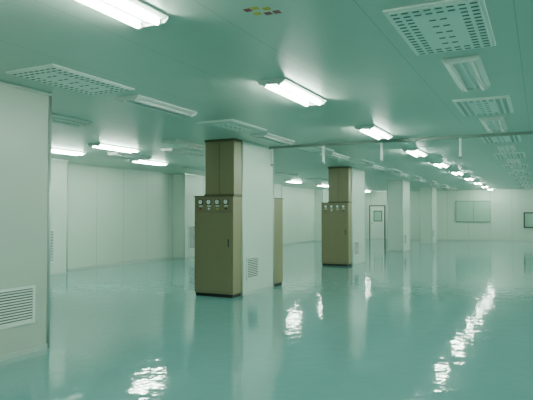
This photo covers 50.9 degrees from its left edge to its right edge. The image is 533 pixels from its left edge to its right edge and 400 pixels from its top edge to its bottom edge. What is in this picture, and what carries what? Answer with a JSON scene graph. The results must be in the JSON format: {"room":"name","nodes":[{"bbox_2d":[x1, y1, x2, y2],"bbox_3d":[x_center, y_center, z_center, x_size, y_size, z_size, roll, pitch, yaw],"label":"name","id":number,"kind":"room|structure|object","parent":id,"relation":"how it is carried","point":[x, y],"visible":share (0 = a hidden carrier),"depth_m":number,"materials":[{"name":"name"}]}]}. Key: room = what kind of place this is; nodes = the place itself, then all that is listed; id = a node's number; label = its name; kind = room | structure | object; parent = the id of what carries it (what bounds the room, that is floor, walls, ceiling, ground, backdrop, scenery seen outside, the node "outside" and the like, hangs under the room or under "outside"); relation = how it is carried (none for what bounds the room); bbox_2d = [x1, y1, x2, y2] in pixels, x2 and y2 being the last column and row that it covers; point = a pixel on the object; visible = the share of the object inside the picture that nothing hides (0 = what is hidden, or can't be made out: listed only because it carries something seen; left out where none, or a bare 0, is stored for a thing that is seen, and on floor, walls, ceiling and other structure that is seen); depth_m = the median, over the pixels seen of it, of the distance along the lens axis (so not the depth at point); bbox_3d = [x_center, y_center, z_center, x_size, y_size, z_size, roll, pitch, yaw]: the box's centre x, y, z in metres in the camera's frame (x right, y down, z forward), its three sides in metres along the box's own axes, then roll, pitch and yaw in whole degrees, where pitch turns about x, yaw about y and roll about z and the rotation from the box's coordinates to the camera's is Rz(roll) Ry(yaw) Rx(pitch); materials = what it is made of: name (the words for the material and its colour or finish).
{"room":"clean room","nodes":[
{"label":"clean room","id":0,"kind":"room"},
{"bbox_2d":[0,80,51,360],"bbox_3d":[-5.151,0.144,2.975,1.530,3.000,8.822,-1,-2,26],"label":"wall partition","id":1,"kind":"structure","parent":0,"point":[25,112],"depth_m":6.30,"materials":[{"name":"silver metal"}]},
{"bbox_2d":[0,285,34,329],"bbox_3d":[-2.829,1.170,5.999,0.020,0.420,0.850,-1,-2,26],"label":"air vent","id":2,"kind":"object","parent":1,"relation":"in","point":[17,305],"visible":1,"depth_m":6.17,"materials":[{"name":"grey metal"}]},
{"bbox_2d":[68,164,314,267],"bbox_3d":[-3.877,0.549,19.145,0.200,3.000,39.000,-1,-2,26],"label":"wall","id":3,"kind":"structure","parent":0,"point":[115,215],"depth_m":17.75,"materials":[{"name":"white paint"}]},
{"bbox_2d":[68,240,314,270],"bbox_3d":[-3.774,2.017,19.058,0.030,0.060,39.000,-1,-2,26],"label":"baseboard","id":4,"kind":"structure","parent":3,"relation":"attached to","point":[119,263],"depth_m":17.69,"materials":[{"name":"silver metal"}]},
{"bbox_2d":[68,163,314,189],"bbox_3d":[-3.770,-0.932,19.129,0.040,0.040,39.000,-1,-2,26],"label":"trim","id":5,"kind":"structure","parent":3,"relation":"attached to","point":[68,163],"depth_m":17.84,"materials":[{"name":"silver metal"}]},
{"bbox_2d":[0,0,532,191],"bbox_3d":[4.207,-1.100,15.230,18.200,0.100,39.400,-1,-2,26],"label":"ceiling","id":6,"kind":"structure","parent":0,"point":[208,59],"depth_m":6.00,"materials":[{"name":"paint"}]},
{"bbox_2d":[52,148,85,155],"bbox_3d":[-4.602,-1.083,12.469,0.330,0.071,1.270,-1,-2,26],"label":"fluorescent light fixture","id":7,"kind":"object","parent":6,"relation":"attached to","point":[54,150],"visible":0.57,"depth_m":12.57,"materials":[{"name":"white plastic"}]},
{"bbox_2d":[5,63,134,94],"bbox_3d":[-2.060,-1.267,5.995,0.660,0.027,1.200,-1,-2,26],"label":"air diffuser","id":8,"kind":"object","parent":6,"relation":"attached to","point":[52,74],"depth_m":5.85,"materials":[{"name":"white metal"}]},
{"bbox_2d":[52,114,91,126],"bbox_3d":[-3.134,-1.190,8.190,0.330,0.071,1.270,-1,-2,26],"label":"fluorescent light fixture","id":9,"kind":"object","parent":6,"relation":"attached to","point":[59,119],"visible":0.5,"depth_m":8.40,"materials":[{"name":"white plastic"}]},
{"bbox_2d":[88,143,140,152],"bbox_3d":[-3.211,-1.097,11.900,0.330,0.071,1.270,-1,-2,26],"label":"fluorescent light fixture","id":10,"kind":"object","parent":6,"relation":"attached to","point":[95,145],"visible":1,"depth_m":11.76,"materials":[{"name":"white plastic"}]},
{"bbox_2d":[77,0,168,29],"bbox_3d":[-1.126,-1.307,3.535,0.330,0.071,1.270,-1,-2,26],"label":"fluorescent light fixture","id":11,"kind":"object","parent":6,"relation":"attached to","point":[138,14],"visible":1,"depth_m":3.85,"materials":[{"name":"white plastic"}]},
{"bbox_2d":[107,152,151,159],"bbox_3d":[-3.292,-1.056,13.553,0.330,0.071,1.270,-1,-2,26],"label":"fluorescent light fixture","id":12,"kind":"object","parent":6,"relation":"attached to","point":[118,154],"visible":1,"depth_m":13.41,"materials":[{"name":"white plastic"}]},
{"bbox_2d":[129,159,167,165],"bbox_3d":[-3.172,-1.016,15.164,0.330,0.071,1.270,-1,-2,26],"label":"fluorescent light fixture","id":13,"kind":"object","parent":6,"relation":"attached to","point":[131,160],"visible":0.97,"depth_m":15.00,"materials":[{"name":"white plastic"}]},
{"bbox_2d":[117,95,196,117],"bbox_3d":[-1.400,-1.211,7.342,0.330,0.071,1.270,-1,-2,26],"label":"fluorescent light fixture","id":14,"kind":"object","parent":6,"relation":"attached to","point":[137,100],"visible":1,"depth_m":7.20,"materials":[{"name":"white plastic"}]},
{"bbox_2d":[160,148,203,156],"bbox_3d":[-1.899,-1.076,12.761,0.330,0.071,1.270,-1,-2,26],"label":"fluorescent light fixture","id":15,"kind":"object","parent":6,"relation":"attached to","point":[169,150],"visible":1,"depth_m":12.61,"materials":[{"name":"white plastic"}]},
{"bbox_2d":[162,139,204,149],"bbox_3d":[-1.596,-1.112,11.332,0.330,0.071,1.270,-1,-2,26],"label":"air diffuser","id":16,"kind":"object","parent":6,"relation":"attached to","point":[176,142],"visible":0.84,"depth_m":11.13,"materials":[{"name":"white plastic"}]},
{"bbox_2d":[181,166,204,171],"bbox_3d":[-2.163,-0.959,17.453,0.330,0.071,1.270,-1,-2,26],"label":"fluorescent light fixture","id":17,"kind":"object","parent":6,"relation":"attached to","point":[187,167],"visible":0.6,"depth_m":17.19,"materials":[{"name":"white plastic"}]},
{"bbox_2d":[196,119,266,132],"bbox_3d":[-0.543,-1.189,9.093,0.660,0.027,1.200,-1,-2,26],"label":"air diffuser","id":18,"kind":"object","parent":6,"relation":"attached to","point":[230,125],"depth_m":8.98,"materials":[{"name":"white metal"}]},
{"bbox_2d":[243,6,281,15],"bbox_3d":[-0.032,-1.331,3.941,0.220,0.002,0.186,-1,-2,26],"label":"sticker","id":19,"kind":"object","parent":6,"relation":"attached to","point":[253,8],"depth_m":3.95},
{"bbox_2d":[250,133,294,144],"bbox_3d":[0.138,-1.133,10.485,0.330,0.071,1.270,-1,-2,26],"label":"fluorescent light fixture","id":20,"kind":"object","parent":6,"relation":"attached to","point":[269,137],"visible":1,"depth_m":10.32,"materials":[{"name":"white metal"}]},
{"bbox_2d":[274,172,297,175],"bbox_3d":[0.589,-0.919,19.891,0.660,0.027,1.200,-1,-2,26],"label":"air diffuser","id":21,"kind":"object","parent":6,"relation":"attached to","point":[280,173],"depth_m":19.89,"materials":[{"name":"white metal"}]},
{"bbox_2d":[257,77,326,106],"bbox_3d":[0.324,-1.232,6.498,0.330,0.071,1.270,-1,-2,26],"label":"fluorescent light fixture","id":22,"kind":"object","parent":6,"relation":"attached to","point":[283,86],"visible":1,"depth_m":6.33,"materials":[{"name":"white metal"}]},
{"bbox_2d":[284,180,301,182],"bbox_3d":[1.177,-0.788,24.277,0.330,0.071,1.270,-1,-2,26],"label":"fluorescent light fixture","id":23,"kind":"object","parent":6,"relation":"attached to","point":[291,181],"visible":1,"depth_m":24.02,"materials":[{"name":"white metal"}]},
{"bbox_2d":[292,146,334,152],"bbox_3d":[0.973,-1.112,12.191,0.660,0.027,1.200,-1,-2,26],"label":"air diffuser","id":24,"kind":"object","parent":6,"relation":"attached to","point":[306,149],"depth_m":12.19,"materials":[{"name":"white metal"}]},
{"bbox_2d":[308,178,327,180],"bbox_3d":[2.127,-0.841,23.034,0.660,0.027,1.200,-1,-2,26],"label":"air diffuser","id":25,"kind":"object","parent":6,"relation":"attached to","point":[316,179],"depth_m":22.80,"materials":[{"name":"white metal"}]},
{"bbox_2d":[320,152,349,159],"bbox_3d":[1.676,-1.054,13.627,0.330,0.071,1.270,-1,-2,26],"label":"fluorescent light fixture","id":26,"kind":"object","parent":6,"relation":"attached to","point":[333,155],"visible":0.87,"depth_m":13.49,"materials":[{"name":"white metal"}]},
{"bbox_2d":[339,159,374,164],"bbox_3d":[2.489,-1.034,15.289,0.660,0.027,1.200,-1,-2,26],"label":"air diffuser","id":27,"kind":"object","parent":6,"relation":"attached to","point":[358,161],"depth_m":15.06,"materials":[{"name":"white metal"}]},
{"bbox_2d":[362,164,383,169],"bbox_3d":[3.214,-0.976,16.770,0.330,0.071,1.270,-1,-2,26],"label":"fluorescent light fixture","id":28,"kind":"object","parent":6,"relation":"attached to","point":[371,166],"visible":1,"depth_m":16.57,"materials":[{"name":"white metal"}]},
{"bbox_2d":[354,125,392,138],"bbox_3d":[1.862,-1.154,9.641,0.330,0.071,1.270,-1,-2,26],"label":"fluorescent light fixture","id":29,"kind":"object","parent":6,"relation":"attached to","point":[374,131],"visible":1,"depth_m":9.47,"materials":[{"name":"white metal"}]},
{"bbox_2d":[376,169,402,172],"bbox_3d":[4.005,-0.957,18.387,0.660,0.027,1.200,-1,-2,26],"label":"air diffuser","id":30,"kind":"object","parent":6,"relation":"attached to","point":[384,170],"depth_m":18.11,"materials":[{"name":"white metal"}]},
{"bbox_2d":[391,172,407,176],"bbox_3d":[4.752,-0.897,19.913,0.330,0.071,1.270,-1,-2,26],"label":"fluorescent light fixture","id":31,"kind":"object","parent":6,"relation":"attached to","point":[400,174],"visible":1,"depth_m":19.70,"materials":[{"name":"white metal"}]},
{"bbox_2d":[268,131,532,165],"bbox_3d":[5.071,-0.989,9.448,11.170,0.410,0.060,-1,-2,26],"label":"conduit","id":32,"kind":"object","parent":6,"relation":"hanging from","point":[459,137],"depth_m":10.69,"materials":[{"name":"white metal"}]},
{"bbox_2d":[398,176,421,177],"bbox_3d":[5.521,-0.880,21.485,0.660,0.027,1.200,-1,-2,26],"label":"air diffuser","id":33,"kind":"object","parent":6,"relation":"attached to","point":[398,176],"depth_m":21.53,"materials":[{"name":"white metal"}]},
{"bbox_2d":[402,148,427,156],"bbox_3d":[3.401,-1.075,12.784,0.330,0.071,1.270,-1,-2,26],"label":"fluorescent light fixture","id":34,"kind":"object","parent":6,"relation":"attached to","point":[416,152],"visible":1,"depth_m":12.59,"materials":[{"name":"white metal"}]},
{"bbox_2d":[412,178,425,181],"bbox_3d":[6.290,-0.819,23.056,0.330,0.071,1.270,-1,-2,26],"label":"fluorescent light fixture","id":35,"kind":"object","parent":6,"relation":"attached to","point":[415,179],"visible":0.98,"depth_m":22.76,"materials":[{"name":"white plastic"}]},
{"bbox_2d":[417,181,435,182],"bbox_3d":[7.037,-0.802,24.583,0.660,0.027,1.200,-1,-2,26],"label":"air diffuser","id":36,"kind":"object","parent":6,"relation":"attached to","point":[417,181],"depth_m":24.68,"materials":[{"name":"white metal"}]},
{"bbox_2d":[430,162,448,167],"bbox_3d":[4.939,-0.997,15.927,0.330,0.071,1.270,-1,-2,26],"label":"fluorescent light fixture","id":37,"kind":"object","parent":6,"relation":"attached to","point":[438,164],"visible":1,"depth_m":15.72,"materials":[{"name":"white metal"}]},
{"bbox_2d":[383,0,495,55],"bbox_3d":[1.372,-1.309,4.317,0.660,0.027,1.200,-1,-2,26],"label":"air diffuser","id":38,"kind":"object","parent":6,"relation":"attached to","point":[442,26],"depth_m":4.17,"materials":[{"name":"white metal"}]},
{"bbox_2d":[449,171,463,174],"bbox_3d":[6.477,-0.918,19.070,0.330,0.071,1.270,-1,-2,26],"label":"fluorescent light fixture","id":39,"kind":"object","parent":6,"relation":"attached to","point":[453,172],"visible":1,"depth_m":18.92,"materials":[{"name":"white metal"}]},
{"bbox_2d":[442,54,490,91],"bbox_3d":[2.040,-1.254,5.659,0.330,0.071,1.270,-1,-2,26],"label":"fluorescent light fixture","id":40,"kind":"object","parent":6,"relation":"attached to","point":[468,72],"visible":1,"depth_m":5.51,"materials":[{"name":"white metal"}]},
{"bbox_2d":[452,95,513,115],"bbox_3d":[2.888,-1.231,7.415,0.660,0.027,1.200,-1,-2,26],"label":"air diffuser","id":41,"kind":"object","parent":6,"relation":"attached to","point":[495,104],"depth_m":7.25,"materials":[{"name":"white metal"}]},
{"bbox_2d":[479,116,507,132],"bbox_3d":[3.578,-1.175,8.802,0.330,0.071,1.270,-1,-2,26],"label":"fluorescent light fixture","id":42,"kind":"object","parent":6,"relation":"attached to","point":[496,123],"visible":1,"depth_m":8.67,"materials":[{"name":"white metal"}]},
{"bbox_2d":[481,135,520,142],"bbox_3d":[4.404,-1.154,10.513,0.660,0.027,1.200,-1,-2,26],"label":"air diffuser","id":43,"kind":"object","parent":6,"relation":"attached to","point":[515,138],"depth_m":10.56,"materials":[{"name":"white metal"}]},
{"bbox_2d":[496,143,515,152],"bbox_3d":[5.116,-1.096,11.945,0.330,0.071,1.270,-1,-2,26],"label":"fluorescent light fixture","id":44,"kind":"object","parent":6,"relation":"attached to","point":[508,147],"visible":1,"depth_m":11.81,"materials":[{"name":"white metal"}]},
{"bbox_2d":[494,152,524,158],"bbox_3d":[5.920,-1.076,13.611,0.660,0.027,1.200,-1,-2,26],"label":"air diffuser","id":45,"kind":"object","parent":6,"relation":"attached to","point":[516,154],"depth_m":13.44,"materials":[{"name":"white metal"}]},
{"bbox_2d":[506,159,520,164],"bbox_3d":[6.654,-1.018,15.088,0.330,0.071,1.270,-1,-2,26],"label":"fluorescent light fixture","id":46,"kind":"object","parent":6,"relation":"attached to","point":[509,161],"visible":1,"depth_m":14.96,"materials":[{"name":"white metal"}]},
{"bbox_2d":[503,164,527,168],"bbox_3d":[7.436,-0.999,16.709,0.660,0.027,1.200,-1,-2,26],"label":"air diffuser","id":47,"kind":"object","parent":6,"relation":"attached to","point":[521,165],"depth_m":16.56,"materials":[{"name":"white metal"}]},
{"bbox_2d":[512,168,523,172],"bbox_3d":[8.193,-0.939,18.231,0.330,0.071,1.270,-1,-2,26],"label":"fluorescent light fixture","id":48,"kind":"object","parent":6,"relation":"attached to","point":[513,170],"visible":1,"depth_m":18.05,"materials":[{"name":"white plastic"}]},
{"bbox_2d":[509,172,529,175],"bbox_3d":[8.953,-0.922,19.807,0.660,0.027,1.200,-1,-2,26],"label":"air diffuser","id":49,"kind":"object","parent":6,"relation":"attached to","point":[525,173],"depth_m":19.42,"materials":[{"name":"white metal"}]},
{"bbox_2d":[513,178,531,180],"bbox_3d":[10.469,-0.844,22.905,0.660,0.027,1.200,-1,-2,26],"label":"air diffuser","id":50,"kind":"object","parent":6,"relation":"attached to","point":[516,179],"depth_m":22.80,"materials":[{"name":"white metal"}]},
{"bbox_2d":[0,239,532,399],"bbox_3d":[4.207,1.999,15.152,18.200,0.100,39.400,-1,-2,26],"label":"floor","id":51,"kind":"structure","parent":0,"point":[443,319],"depth_m":7.30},
{"bbox_2d":[50,158,68,274],"bbox_3d":[-5.859,0.427,14.299,0.550,3.000,1.600,-1,-2,26],"label":"column","id":52,"kind":"structure","parent":51,"relation":"on","point":[59,167],"depth_m":14.65,"materials":[{"name":"white paint"}]},
{"bbox_2d":[51,230,54,262],"bbox_3d":[-5.592,1.191,14.233,0.020,0.850,0.500,-1,-2,26],"label":"return air grille","id":53,"kind":"object","parent":52,"relation":"attached to","point":[52,231],"visible":0.35,"depth_m":14.41,"materials":[{"name":"grey metal"}]},
{"bbox_2d":[172,174,204,258],"bbox_3d":[-2.849,0.581,20.450,0.550,3.000,1.300,-1,-2,26],"label":"column","id":54,"kind":"structure","parent":51,"relation":"on","point":[185,186],"depth_m":19.94,"materials":[{"name":"white paint"}]},
{"bbox_2d":[188,226,194,249],"bbox_3d":[-2.670,1.350,20.204,0.020,0.850,0.500,-1,-2,26],"label":"return air grille","id":55,"kind":"object","parent":54,"relation":"attached to","point":[191,229],"visible":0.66,"depth_m":20.14,"materials":[{"name":"grey metal"}]},
{"bbox_2d":[194,138,241,297],"bbox_3d":[-0.941,0.341,10.814,0.884,2.999,0.387,-1,-2,26],"label":"tall cabinet","id":56,"kind":"object","parent":51,"relation":"on","point":[218,213],"visible":1,"depth_m":10.65,"materials":[{"name":"brown metal"}]},
{"bbox_2d":[241,140,273,295],"bbox_3d":[-0.444,0.359,11.567,0.680,3.000,1.450,-1,-2,26],"label":"column","id":57,"kind":"structure","parent":51,"relation":"on","point":[257,172],"depth_m":11.44,"materials":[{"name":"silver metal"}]},
{"bbox_2d":[246,256,258,279],"bbox_3d":[-0.275,1.349,11.148,0.020,0.440,0.520,-1,-2,26],"label":"return air grille","id":58,"kind":"object","parent":57,"relation":"attached to","point":[252,263],"visible":1,"depth_m":11.14,"materials":[{"name":"grey metal"}]},
{"bbox_2d":[274,184,281,197],"bbox_3d":[0.227,0.738,26.736,0.550,3.000,1.300,-1,-2,26],"label":"column","id":59,"kind":"structure","parent":51,"relation":"on","point":[277,187],"depth_m":26.82,"materials":[{"name":"white paint"}]},
{"bbox_2d":[274,198,283,286],"bbox_3d":[-0.121,0.383,12.489,0.884,2.999,0.537,-1,-2,26],"label":"tall cabinet","id":60,"kind":"object","parent":51,"relation":"on","point":[278,202],"visible":0.31,"depth_m":12.28,"materials":[{"name":"brown metal"}]},
{"bbox_2d":[315,189,328,240],"bbox_3d":[3.304,0.896,33.022,0.550,3.000,1.300,-1,-2,26],"label":"column","id":61,"kind":"structure","parent":51,"relation":"on","point":[321,195],"depth_m":32.49,"materials":[{"name":"white paint"}]},
{"bbox_2d":[321,166,351,265],"bbox_3d":[2.135,0.498,17.100,0.884,2.999,0.387,-1,-2,26],"label":"tall cabinet","id":62,"kind":"object","parent":51,"relation":"on","point":[336,215],"visible":1,"depth_m":16.94,"materials":[{"name":"brown"}]},
{"bbox_2d":[351,167,365,265],"bbox_3d":[2.632,0.516,17.853,0.680,3.000,1.450,-1,-2,26],"label":"column","id":63,"kind":"structure","parent":51,"relation":"on","point":[358,175],"depth_m":17.74,"materials":[{"name":"white paint"}]},
{"bbox_2d":[354,241,358,255],"bbox_3d":[2.802,1.506,17.433,0.020,0.440,0.520,-1,-2,26],"label":"return air grille","id":64,"kind":"object","parent":63,"relation":"attached to","point":[356,243],"visible":1,"depth_m":17.43,"materials":[{"name":"grey metal"}]},
{"bbox_2d":[387,180,409,251],"bbox_3d":[5.708,0.673,24.139,0.680,3.000,1.450,-1,-2,26],"label":"column","id":65,"kind":"structure","parent":51,"relation":"on","point":[398,191],"depth_m":23.56,"materials":[{"name":"white paint"}]},
{"bbox_2d":[404,234,406,244],"bbox_3d":[5.878,1.663,23.719,0.020,0.440,0.520,-1,-2,26],"label":"return air grille","id":66,"kind":"object","parent":65,"relation":"attached to","point":[405,235],"visible":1,"depth_m":23.75,"materials":[{"name":"grey metal"}]},
{"bbox_2d":[419,187,436,243],"bbox_3d":[8.784,0.831,30.425,0.680,3.000,1.450,-1,-2,26],"label":"column","id":67,"kind":"structure","parent":51,"relation":"on","point":[427,195],"depth_m":29.84,"materials":[{"name":"white paint"}]},
{"bbox_2d":[365,189,532,240],"bbox_3d":[12.820,0.890,32.791,18.200,3.000,0.200,-1,-2,26],"label":"wall","id":68,"kind":"structure","parent":0,"point":[508,207],"depth_m":32.91,"materials":[{"name":"white paint"}]},
{"bbox_2d":[369,205,384,238],"bbox_3d":[7.005,1.397,35.456,1.020,2.120,0.100,-1,-2,26],"label":"door","id":69,"kind":"structure","parent":68,"relation":"in","point":[376,212],"depth_m":35.47,"materials":[{"name":"grey metal"}]},
{"bbox_2d":[374,189,524,191],"bbox_3d":[12.768,-0.592,32.721,17.800,0.040,0.040,-1,-2,26],"label":"trim","id":70,"kind":"structure","parent":68,"relation":"attached to","point":[485,189],"depth_m":33.20,"materials":[{"name":"silver metal"}]},
{"bbox_2d":[386,238,532,241],"bbox_3d":[14.140,2.340,31.981,14.750,0.060,0.030,-1,-2,26],"label":"baseboard","id":71,"kind":"structure","parent":68,"relation":"attached to","point":[386,238],"depth_m":32.76,"materials":[{"name":"silver metal"}]},
{"bbox_2d":[455,201,490,221],"bbox_3d":[12.157,0.669,32.977,1.950,1.250,0.060,-1,-2,26],"label":"window","id":72,"kind":"structure","parent":68,"relation":"in","point":[466,211],"depth_m":32.95,"materials":[{"name":"green"}]},
{"bbox_2d":[523,212,532,227],"bbox_3d":[15.144,1.133,31.503,1.240,0.890,0.060,-1,-2,26],"label":"window","id":73,"kind":"structure","parent":68,"relation":"in","point":[528,216],"depth_m":31.68,"materials":[{"name":"green"}]}
]}

